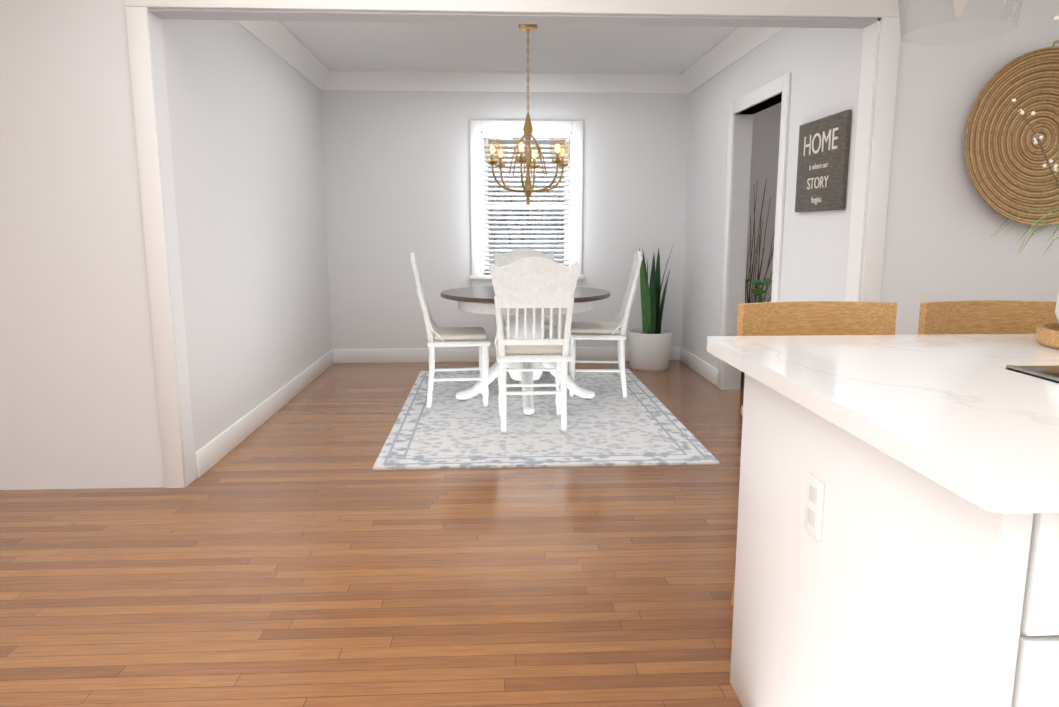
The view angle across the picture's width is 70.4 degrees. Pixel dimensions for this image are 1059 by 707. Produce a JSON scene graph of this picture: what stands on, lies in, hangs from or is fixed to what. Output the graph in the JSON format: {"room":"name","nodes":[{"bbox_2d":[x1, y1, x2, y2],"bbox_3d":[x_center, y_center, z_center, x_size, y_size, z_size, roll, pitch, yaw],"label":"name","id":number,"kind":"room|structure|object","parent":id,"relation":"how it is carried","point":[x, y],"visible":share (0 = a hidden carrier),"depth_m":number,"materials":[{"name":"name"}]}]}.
{"room":"kitchen","nodes":[
{"label":"kitchen","id":0,"kind":"room"},
{"bbox_2d":[162,19,333,476],"bbox_3d":[-2.865,-0.895,5.027,2.280,2.550,3.210,0,9,-3],"label":"wall","id":1,"kind":"structure","parent":0,"point":[312,217],"depth_m":4.44,"materials":[{"name":"white paint"}]},
{"bbox_2d":[0,360,744,706],"bbox_3d":[3.210,0.897,2.212,14.110,0.060,10.230,0,9,-3],"label":"floor","id":2,"kind":"structure","parent":0,"point":[298,550],"depth_m":2.66,"materials":[{"name":"brown wood"}]},
{"bbox_2d":[373,369,719,469],"bbox_3d":[0.031,0.365,5.185,1.800,0.012,2.640,0,9,-3],"label":"dining rug","id":3,"kind":"object","parent":2,"relation":"on","point":[609,425],"visible":0.81,"depth_m":4.54,"materials":[{"name":"grey fabric"}]},
{"bbox_2d":[411,252,489,408],"bbox_3d":[-0.544,-0.173,5.185,0.519,1.048,0.516,-1,10,-7],"label":"dining chair","id":4,"kind":"object","parent":3,"relation":"on","point":[438,336],"visible":1,"depth_m":5.03,"materials":[{"name":"white paint"}]},
{"bbox_2d":[493,248,557,382],"bbox_3d":[-0.023,-0.326,6.103,0.516,1.048,0.519,-1,10,-6],"label":"dining chair","id":5,"kind":"object","parent":3,"relation":"on","point":[509,257],"visible":0.23,"depth_m":6.23,"materials":[{"name":"white paint"}]},
{"bbox_2d":[440,286,610,415],"bbox_3d":[-0.027,-0.050,5.276,1.180,0.771,1.180,0,9,-3],"label":"dining table","id":6,"kind":"object","parent":3,"relation":"on","point":[480,299],"visible":0.6,"depth_m":5.13,"materials":[{"name":"white paint"}]},
{"bbox_2d":[489,257,579,433],"bbox_3d":[0.018,-0.068,4.555,0.516,1.048,0.519,0,9,-3],"label":"dining chair","id":7,"kind":"object","parent":3,"relation":"on","point":[534,283],"visible":1,"depth_m":4.34,"materials":[{"name":"white paint"}]},
{"bbox_2d":[569,251,641,398],"bbox_3d":[0.541,-0.224,5.493,0.519,1.048,0.516,1,9,4],"label":"dining chair","id":8,"kind":"object","parent":3,"relation":"on","point":[614,330],"visible":0.94,"depth_m":5.33,"materials":[{"name":"white paint"}]},
{"bbox_2d":[627,241,674,370],"bbox_3d":[1.061,-0.424,6.558,0.405,1.117,0.421,0,9,-3],"label":"snake plant","id":9,"kind":"object","parent":2,"relation":"on","point":[649,343],"visible":1,"depth_m":6.47,"materials":[{"name":"green plant"}]},
{"bbox_2d":[741,278,771,384],"bbox_3d":[1.771,-0.154,5.746,0.280,0.851,0.356,0,9,-3],"label":"potted plant","id":10,"kind":"object","parent":2,"relation":"on","point":[758,291],"visible":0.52,"depth_m":5.65,"materials":[{"name":"green plant"}]},
{"bbox_2d":[745,178,774,303],"bbox_3d":[1.935,-0.693,6.565,0.468,1.646,0.441,0,9,-3],"label":"decorative branches","id":11,"kind":"object","parent":2,"relation":"on","point":[751,273],"visible":0.23,"depth_m":6.50,"materials":[{"name":"brown plant"}]},
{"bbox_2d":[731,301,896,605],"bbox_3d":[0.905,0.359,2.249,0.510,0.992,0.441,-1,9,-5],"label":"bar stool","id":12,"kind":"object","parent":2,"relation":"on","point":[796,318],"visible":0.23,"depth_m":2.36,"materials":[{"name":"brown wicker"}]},
{"bbox_2d":[730,374,1058,706],"bbox_3d":[1.423,0.544,1.448,1.718,0.887,1.140,0,9,-3],"label":"kitchen island","id":13,"kind":"object","parent":2,"relation":"on","point":[897,545],"depth_m":1.26,"materials":[{"name":"white paint"}]},
{"bbox_2d":[707,334,1058,517],"bbox_3d":[1.416,0.061,1.545,1.785,0.048,1.230,0,9,-3],"label":"island countertop","id":14,"kind":"structure","parent":13,"relation":"on","point":[976,416],"depth_m":1.37,"materials":[{"name":"white stone"}]},
{"bbox_2d":[990,16,1058,348],"bbox_3d":[1.438,-0.401,1.845,0.544,0.778,0.560,0,9,-3],"label":"potted plant","id":15,"kind":"object","parent":14,"relation":"on","point":[1047,334],"visible":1,"depth_m":1.90,"materials":[{"name":"green plant"}]},
{"bbox_2d":[970,361,1058,706],"bbox_3d":[1.434,0.546,1.308,0.772,0.927,0.822,0,9,-3],"label":"base cabinet","id":16,"kind":"object","parent":13,"relation":"in","point":[1050,374],"depth_m":1.56,"materials":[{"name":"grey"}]},
{"bbox_2d":[918,300,1057,334],"bbox_3d":[1.476,0.354,2.277,0.510,0.992,0.441,0,9,0],"label":"bar stool","id":17,"kind":"object","parent":2,"relation":"on","point":[981,317],"visible":0.15,"depth_m":2.39,"materials":[{"name":"brown wicker"}]},
{"bbox_2d":[322,90,685,348],"bbox_3d":[2.894,-1.219,6.969,13.980,2.550,0.130,0,9,-3],"label":"wall","id":18,"kind":"structure","parent":0,"point":[398,174],"depth_m":6.72,"materials":[{"name":"white paint"}]},
{"bbox_2d":[125,0,902,487],"bbox_3d":[4.074,-0.941,5.299,11.790,2.550,3.370,0,9,-3],"label":"trim","id":19,"kind":"structure","parent":18,"relation":"attached to","point":[747,20],"depth_m":3.51,"materials":[{"name":"white paint"}]},
{"bbox_2d":[469,120,583,286],"bbox_3d":[-0.026,-1.333,6.772,1.040,1.470,0.190,0,9,-3],"label":"dining window","id":20,"kind":"structure","parent":18,"relation":"in","point":[572,184],"depth_m":6.74,"materials":[{"name":"white paint"}]},
{"bbox_2d":[281,21,735,72],"bbox_3d":[3.210,-1.678,1.783,14.110,0.060,10.230,0,9,-3],"label":"ceiling","id":21,"kind":"structure","parent":0,"point":[476,47],"depth_m":5.57,"materials":[{"name":"white paint"}]},
{"bbox_2d":[484,24,570,204],"bbox_3d":[-0.010,-1.602,5.069,0.599,1.170,0.608,0,9,-3],"label":"chandelier","id":22,"kind":"object","parent":21,"relation":"hanging from","point":[527,160],"visible":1,"depth_m":5.06,"materials":[{"name":"gold metal"}]},
{"bbox_2d":[899,0,1022,44],"bbox_3d":[0.992,-1.180,1.668,0.320,0.885,0.320,0,9,-3],"label":"pendant lamp","id":23,"kind":"object","parent":21,"relation":"hanging from","point":[930,10],"visible":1,"depth_m":1.78,"materials":[{"name":"clear glass"}]},
{"bbox_2d":[0,0,1058,489],"bbox_3d":[3.125,-0.671,3.682,14.110,2.550,0.150,0,9,-3],"label":"wall","id":24,"kind":"structure","parent":0,"point":[78,398],"depth_m":3.42,"materials":[{"name":"white paint"}]},
{"bbox_2d":[964,40,1058,224],"bbox_3d":[2.386,-1.012,3.471,0.794,0.825,0.070,0,9,-3],"label":"decor","id":25,"kind":"object","parent":24,"relation":"attached to","point":[999,140],"visible":0.96,"depth_m":3.48,"materials":[{"name":"wicker"}]},
{"bbox_2d":[678,28,863,389],"bbox_3d":[1.564,-0.932,5.245,0.130,2.550,3.210,0,9,-3],"label":"wall","id":26,"kind":"structure","parent":0,"point":[824,64],"depth_m":5.44,"materials":[{"name":"white paint"}]},
{"bbox_2d":[795,110,851,211],"bbox_3d":[1.544,-0.999,3.979,0.026,0.480,0.580,0,9,-3],"label":"home sign","id":27,"kind":"object","parent":26,"relation":"attached to","point":[822,163],"visible":1,"depth_m":3.92,"materials":[{"name":"grey wood"}]},
{"label":"outside","id":28,"kind":"structure","parent":0,"visible":0},
{"bbox_2d":[488,140,563,266],"bbox_3d":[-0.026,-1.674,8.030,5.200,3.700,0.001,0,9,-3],"label":"window blinds","id":29,"kind":"object","parent":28,"point":[532,142],"depth_m":8.05,"materials":[{"name":"white plastic"}]}
]}

